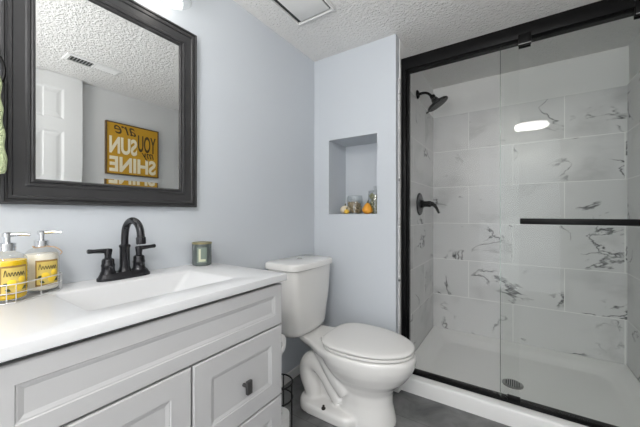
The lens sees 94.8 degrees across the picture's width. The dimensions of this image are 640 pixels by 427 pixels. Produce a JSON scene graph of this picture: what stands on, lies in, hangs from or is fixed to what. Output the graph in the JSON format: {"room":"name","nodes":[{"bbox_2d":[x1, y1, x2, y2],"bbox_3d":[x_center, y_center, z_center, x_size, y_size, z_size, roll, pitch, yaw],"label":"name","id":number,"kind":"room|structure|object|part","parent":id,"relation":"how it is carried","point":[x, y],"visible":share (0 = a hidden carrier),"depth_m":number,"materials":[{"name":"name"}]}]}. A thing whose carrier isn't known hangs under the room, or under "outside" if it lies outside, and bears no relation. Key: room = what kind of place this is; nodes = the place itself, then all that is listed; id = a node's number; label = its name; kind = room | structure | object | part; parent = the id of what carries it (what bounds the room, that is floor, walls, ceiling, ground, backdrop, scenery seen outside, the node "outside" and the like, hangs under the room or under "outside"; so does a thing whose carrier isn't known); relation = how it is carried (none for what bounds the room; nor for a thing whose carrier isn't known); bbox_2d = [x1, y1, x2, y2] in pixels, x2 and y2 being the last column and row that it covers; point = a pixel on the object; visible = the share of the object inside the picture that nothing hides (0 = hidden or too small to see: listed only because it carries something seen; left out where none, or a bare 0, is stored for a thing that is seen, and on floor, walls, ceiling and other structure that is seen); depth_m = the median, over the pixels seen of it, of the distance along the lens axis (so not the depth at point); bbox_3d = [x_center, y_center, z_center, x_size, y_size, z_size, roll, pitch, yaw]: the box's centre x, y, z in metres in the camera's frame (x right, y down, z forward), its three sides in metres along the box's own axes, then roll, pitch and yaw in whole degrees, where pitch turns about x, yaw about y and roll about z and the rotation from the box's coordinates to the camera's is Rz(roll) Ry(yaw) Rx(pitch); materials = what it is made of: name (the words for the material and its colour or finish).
{"room":"bathroom","nodes":[
{"label":"bathroom","id":0,"kind":"room"},
{"bbox_2d":[0,0,313,376],"bbox_3d":[-0.921,-0.013,0.873,0.100,2.155,3.040,0,0,34],"label":"wall","id":1,"kind":"structure","parent":0,"point":[255,207],"depth_m":1.50,"materials":[{"name":"paint"}]},
{"bbox_2d":[0,55,6,83],"bbox_3d":[-0.917,-0.395,0.745,0.049,0.184,0.164,0,0,34],"label":"towel ring","id":2,"kind":"object","parent":1,"relation":"attached to","point":[4,72],"visible":1,"depth_m":0.80,"materials":[{"name":"black metal"}]},
{"bbox_2d":[0,77,7,173],"bbox_3d":[-0.894,-0.236,0.732,0.064,0.270,0.159,0,0,34],"label":"hand towel","id":3,"kind":"object","parent":2,"relation":"hanging from","point":[3,156],"visible":1,"depth_m":0.78,"materials":[{"name":"green fabric"}]},
{"bbox_2d":[0,0,196,206],"bbox_3d":[-0.721,-0.409,1.062,0.025,0.764,0.602,0,0,34],"label":"wall mirror","id":4,"kind":"object","parent":1,"relation":"attached to","point":[99,97],"visible":1,"depth_m":1.01,"materials":[{"name":"black wood"}]},
{"bbox_3d":[-0.728,-0.409,1.067,0.005,0.614,0.452,0,0,33],"label":"glass","id":5,"kind":"part","parent":4,"relation":"part of","materials":[{"name":"white mirror"}]},
{"bbox_2d":[281,364,299,386],"bbox_3d":[-0.268,1.036,1.759,0.012,0.058,0.838,0,0,34],"label":"baseboard","id":6,"kind":"structure","parent":1,"relation":"attached to","point":[294,372],"depth_m":1.88,"materials":[{"name":"paint"}]},
{"bbox_2d":[314,34,398,332],"bbox_3d":[0.502,-0.013,2.390,0.600,2.155,1.060,0,0,34],"label":"wall","id":7,"kind":"structure","parent":0,"point":[356,89],"depth_m":1.94,"materials":[{"name":"paint"}]},
{"bbox_2d":[340,203,349,213],"bbox_3d":[0.175,-0.033,2.043,0.067,0.074,0.067,0,0,34],"label":"gourd","id":8,"kind":"object","parent":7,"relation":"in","point":[342,208],"visible":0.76,"depth_m":2.02,"materials":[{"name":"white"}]},
{"bbox_2d":[347,195,362,213],"bbox_3d":[0.248,-0.062,2.096,0.112,0.131,0.112,0,0,34],"label":"glass jar","id":9,"kind":"object","parent":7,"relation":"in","point":[355,207],"visible":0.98,"depth_m":2.07,"materials":[{"name":"clear glass"}]},
{"bbox_2d":[362,201,372,213],"bbox_3d":[0.314,-0.042,1.941,0.067,0.091,0.067,0,0,34],"label":"gourd","id":10,"kind":"object","parent":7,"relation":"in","point":[367,209],"visible":0.98,"depth_m":1.92,"materials":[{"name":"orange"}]},
{"bbox_2d":[368,189,376,213],"bbox_3d":[0.380,-0.092,2.009,0.104,0.192,0.104,0,0,34],"label":"glass jar","id":11,"kind":"object","parent":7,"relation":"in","point":[372,196],"visible":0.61,"depth_m":1.99,"materials":[{"name":"clear glass"}]},
{"bbox_2d":[280,374,510,426],"bbox_3d":[0.186,1.105,0.806,2.020,0.080,4.150,0,0,34],"label":"floor","id":12,"kind":"structure","parent":0,"point":[411,410],"depth_m":1.56,"materials":[{"name":"tile"}]},
{"bbox_2d":[0,283,280,426],"bbox_3d":[-0.533,0.659,0.913,0.498,0.812,0.744,0,0,34],"label":"vanity cabinet","id":13,"kind":"object","parent":12,"relation":"on","point":[217,363],"visible":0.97,"depth_m":0.74,"materials":[{"name":"paint"}]},
{"bbox_3d":[-0.457,0.674,0.641,0.020,0.518,0.374,0,0,33],"label":"door","id":14,"kind":"part","parent":13,"relation":"part of","materials":[{"name":"paint"}]},
{"bbox_3d":[-0.371,0.609,0.805,0.012,0.712,0.708,0,0,33],"label":"frame","id":15,"kind":"part","parent":13,"relation":"part of","materials":[{"name":"grey wood"}]},
{"bbox_2d":[0,262,286,362],"bbox_3d":[-0.538,0.276,0.920,0.485,0.102,0.775,0,0,34],"label":"countertop","id":16,"kind":"structure","parent":13,"relation":"on","point":[80,310],"depth_m":0.77,"materials":[{"name":"stone"}]},
{"bbox_2d":[0,272,61,304],"bbox_3d":[-0.803,0.200,0.801,0.091,0.048,0.185,0,0,0],"label":"wire caddy","id":17,"kind":"object","parent":16,"relation":"on","point":[60,273],"visible":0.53,"depth_m":0.79,"materials":[{"name":"white metal"}]},
{"bbox_2d":[0,232,30,301],"bbox_3d":[-0.800,0.134,0.754,0.082,0.170,0.079,0,0,34],"label":"soap bottle","id":18,"kind":"object","parent":17,"relation":"in","point":[12,270],"visible":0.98,"depth_m":0.74,"materials":[{"name":"plastic"}]},
{"bbox_2d":[1,266,24,293],"bbox_3d":[-0.770,0.167,0.740,0.007,0.062,0.045,0,0,23],"label":"print","id":19,"kind":"object","parent":18,"relation":"attached to","point":[9,274],"depth_m":0.73,"materials":[{"name":"paper"}]},
{"bbox_3d":[-0.803,0.177,0.801,0.091,0.002,0.184,0,0,-1],"label":"rail","id":20,"kind":"part","parent":17,"relation":"part of","materials":[{"name":"white metal"}]},
{"bbox_3d":[-0.803,0.223,0.801,0.087,0.002,0.181,0,0,-1],"label":"rail","id":21,"kind":"part","parent":17,"relation":"part of","materials":[{"name":"white metal"}]},
{"bbox_3d":[-0.803,0.199,0.801,0.090,0.002,0.184,0,0,0],"label":"rail","id":22,"kind":"part","parent":17,"relation":"part of","materials":[{"name":"white metal"}]},
{"bbox_2d":[23,230,61,292],"bbox_3d":[-0.801,0.134,0.848,0.082,0.170,0.079,0,0,34],"label":"soap bottle","id":23,"kind":"object","parent":16,"relation":"on","point":[39,264],"visible":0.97,"depth_m":0.83,"materials":[{"name":"plastic"}]},
{"bbox_2d":[37,260,56,284],"bbox_3d":[-0.771,0.167,0.832,0.007,0.062,0.045,0,0,27],"label":"print","id":24,"kind":"object","parent":23,"relation":"attached to","point":[45,268],"depth_m":0.83,"materials":[{"name":"paper"}]},
{"bbox_2d":[87,217,155,281],"bbox_3d":[-0.673,0.119,1.035,0.178,0.212,0.173,0,0,-6],"label":"faucet","id":25,"kind":"object","parent":16,"relation":"on","point":[108,273],"visible":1,"depth_m":1.02,"materials":[{"name":"black metal"}]},
{"bbox_3d":[-0.729,0.128,0.974,0.023,0.024,0.070,0,0,33],"label":"lever","id":26,"kind":"part","parent":25,"relation":"part of","materials":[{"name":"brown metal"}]},
{"bbox_3d":[-0.716,0.169,0.993,0.047,0.068,0.047,0,0,33],"label":"handle","id":27,"kind":"part","parent":25,"relation":"part of","materials":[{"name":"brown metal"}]},
{"bbox_3d":[-0.688,0.213,1.036,0.060,0.024,0.166,0,0,33],"label":"plate","id":28,"kind":"part","parent":25,"relation":"part of","materials":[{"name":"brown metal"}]},
{"bbox_3d":[-0.642,0.108,1.006,0.151,0.190,0.042,0,0,33],"label":"spout","id":29,"kind":"part","parent":25,"relation":"part of","materials":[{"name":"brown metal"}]},
{"bbox_3d":[-0.662,0.169,1.075,0.047,0.068,0.047,0,0,33],"label":"handle","id":30,"kind":"part","parent":25,"relation":"part of","materials":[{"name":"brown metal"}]},
{"bbox_3d":[-0.649,0.128,1.094,0.023,0.024,0.070,0,0,33],"label":"lever","id":31,"kind":"part","parent":25,"relation":"part of","materials":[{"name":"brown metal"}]},
{"bbox_2d":[192,241,211,265],"bbox_3d":[-0.518,0.175,1.290,0.083,0.099,0.082,0,0,34],"label":"candle","id":32,"kind":"object","parent":16,"relation":"on","point":[201,250],"visible":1,"depth_m":1.26,"materials":[{"name":"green glass"}]},
{"bbox_3d":[-0.518,0.129,1.290,0.082,0.007,0.082,0,0,33],"label":"lid","id":33,"kind":"part","parent":32,"relation":"part of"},
{"bbox_3d":[-0.251,0.543,0.953,0.020,0.256,0.363,0,0,33],"label":"drawer","id":34,"kind":"part","parent":13,"relation":"part of","materials":[{"name":"paint"}]},
{"bbox_3d":[-0.235,0.553,0.943,0.035,0.042,0.020,0,0,33],"label":"knob","id":35,"kind":"part","parent":13,"relation":"part of","materials":[{"name":"grey metal"}]},
{"bbox_3d":[-0.251,0.805,0.953,0.020,0.256,0.363,0,0,33],"label":"drawer","id":36,"kind":"part","parent":13,"relation":"part of","materials":[{"name":"paint"}]},
{"bbox_2d":[281,373,292,426],"bbox_3d":[-0.186,0.904,1.304,0.135,0.321,0.135,0,0,34],"label":"toilet paper stand","id":37,"kind":"object","parent":12,"relation":"on","point":[283,374],"visible":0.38,"depth_m":1.29,"materials":[{"name":"black metal"}]},
{"bbox_2d":[281,407,288,426],"bbox_3d":[-0.186,0.929,1.304,0.100,0.085,0.100,0,0,34],"label":"toilet paper roll","id":38,"kind":"object","parent":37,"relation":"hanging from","point":[284,411],"visible":0.34,"depth_m":1.29,"materials":[{"name":"white paper"}]},
{"bbox_2d":[265,254,416,426],"bbox_3d":[0.118,0.667,1.625,0.814,0.796,0.440,0,0,34],"label":"toilet","id":39,"kind":"object","parent":12,"relation":"on","point":[351,372],"visible":1,"depth_m":1.54,"materials":[{"name":"ceramic"}]},
{"bbox_3d":[-0.111,0.293,1.766,0.254,0.038,0.410,0,0,33],"label":"tank lid","id":40,"kind":"part","parent":39,"relation":"part of","materials":[{"name":"ceramic"}]},
{"bbox_3d":[-0.112,0.503,1.766,0.232,0.380,0.390,0,0,33],"label":"tank","id":41,"kind":"part","parent":39,"relation":"part of","materials":[{"name":"ceramic"}]},
{"bbox_3d":[0.196,0.878,1.594,0.636,0.373,0.386,0,0,33],"label":"bowl","id":42,"kind":"part","parent":39,"relation":"part of","materials":[{"name":"ceramic"}]},
{"bbox_3d":[0.262,0.690,1.550,0.457,0.018,0.376,0,0,33],"label":"seat","id":43,"kind":"part","parent":39,"relation":"part of","materials":[{"name":"plastic"}]},
{"bbox_3d":[0.259,0.668,1.552,0.469,0.025,0.380,0,0,33],"label":"lid","id":44,"kind":"part","parent":39,"relation":"part of","materials":[{"name":"plastic"}]},
{"bbox_2d":[401,326,639,426],"bbox_3d":[1.233,1.024,1.847,1.200,0.083,0.937,0,0,34],"label":"shower pan","id":45,"kind":"object","parent":12,"relation":"on","point":[608,392],"visible":0.86,"depth_m":1.81,"materials":[{"name":"plastic"}]},
{"bbox_2d":[400,0,639,426],"bbox_3d":[1.015,0.009,1.524,1.210,1.947,0.062,0,0,34],"label":"shower door frame","id":46,"kind":"structure","parent":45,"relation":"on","point":[603,11],"depth_m":1.59,"materials":[{"name":"black metal"}]},
{"bbox_2d":[518,1,639,225],"bbox_3d":[1.218,0.027,1.355,0.664,1.874,0.072,0,0,34],"label":"door","id":47,"kind":"structure","parent":46,"relation":"attached to","point":[524,40],"depth_m":1.34,"materials":[{"name":"black metal"}]},
{"bbox_2d":[233,0,639,88],"bbox_3d":[0.186,-1.130,0.806,2.020,0.080,4.150,0,0,34],"label":"ceiling","id":48,"kind":"structure","parent":0,"point":[422,26],"depth_m":1.75,"materials":[{"name":"white paint"}]},
{"bbox_2d":[269,0,334,25],"bbox_3d":[-0.091,-1.079,1.511,0.244,0.020,0.250,0,0,34],"label":"exhaust fan","id":49,"kind":"object","parent":48,"relation":"attached to","point":[300,12],"visible":1,"depth_m":1.54,"materials":[{"name":"white plastic"}]},
{"bbox_2d":[433,46,628,117],"bbox_3d":[1.526,-0.013,2.288,1.220,2.155,0.100,0,0,34],"label":"wall","id":50,"kind":"structure","parent":0,"point":[609,68],"depth_m":2.17,"materials":[{"name":"paint"}]},
{"bbox_2d":[399,38,432,116],"bbox_3d":[0.743,-0.963,2.206,0.004,0.255,0.900,0,0,34],"label":"wall","id":51,"kind":"structure","parent":50,"relation":"attached to","point":[418,81],"depth_m":2.19,"materials":[{"name":"paint"}]},
{"bbox_2d":[398,78,432,351],"bbox_3d":[0.738,0.090,2.195,0.008,1.850,0.905,0,0,34],"label":"tile wall","id":52,"kind":"structure","parent":51,"relation":"attached to","point":[421,123],"depth_m":2.17,"materials":[{"name":"tile"}]},
{"bbox_2d":[416,193,439,214],"bbox_3d":[0.803,-0.070,2.155,0.145,0.168,0.168,0,0,34],"label":"shower valve","id":53,"kind":"object","parent":52,"relation":"attached to","point":[420,203],"visible":1,"depth_m":2.15,"materials":[{"name":"black metal"}]},
{"bbox_3d":[0.747,-0.070,2.192,0.011,0.168,0.168,0,0,33],"label":"plate","id":54,"kind":"part","parent":53,"relation":"part of","materials":[{"name":"black metal"}]},
{"bbox_3d":[0.832,-0.043,2.135,0.076,0.090,0.032,0,0,33],"label":"lever","id":55,"kind":"part","parent":53,"relation":"part of","materials":[{"name":"black metal"}]},
{"bbox_2d":[416,90,447,113],"bbox_3d":[0.797,-0.806,2.088,0.209,0.185,0.150,0,0,34],"label":"showerhead","id":56,"kind":"object","parent":51,"relation":"attached to","point":[437,102],"visible":1,"depth_m":2.06,"materials":[{"name":"black metal"}]},
{"bbox_3d":[0.758,-0.850,2.113,0.109,0.058,0.019,0,0,33],"label":"arm","id":57,"kind":"part","parent":56,"relation":"part of","materials":[{"name":"black metal"}]},
{"bbox_2d":[433,85,626,364],"bbox_3d":[1.496,0.090,2.242,1.220,1.850,0.010,0,0,34],"label":"tile wall","id":58,"kind":"structure","parent":50,"relation":"attached to","point":[562,288],"depth_m":2.17,"materials":[{"name":"tile"}]},
{"bbox_2d":[629,30,639,81],"bbox_3d":[0.973,-0.013,0.256,0.100,2.155,4.100,0,0,34],"label":"wall","id":59,"kind":"structure","parent":0,"point":[634,47],"depth_m":1.82,"materials":[{"name":"white paint"}]},
{"bbox_2d":[627,71,639,381],"bbox_3d":[1.752,0.090,1.533,0.010,1.850,0.890,0,0,34],"label":"tile wall","id":60,"kind":"structure","parent":59,"relation":"attached to","point":[633,87],"depth_m":1.81,"materials":[{"name":"tile"}]},
{"bbox_3d":[-0.235,0.520,1.199,0.144,0.040,0.063,0,0,33],"label":"toilet paper holder","id":61,"kind":"object","parent":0,"visible":0},
{"bbox_2d":[281,334,285,354],"bbox_3d":[-0.205,0.533,1.209,0.100,0.090,0.090,0,0,34],"label":"toilet paper roll","id":62,"kind":"object","parent":61,"relation":"hanging from","point":[283,338],"visible":0.22,"depth_m":1.20,"materials":[{"name":"white paper"}]}
]}

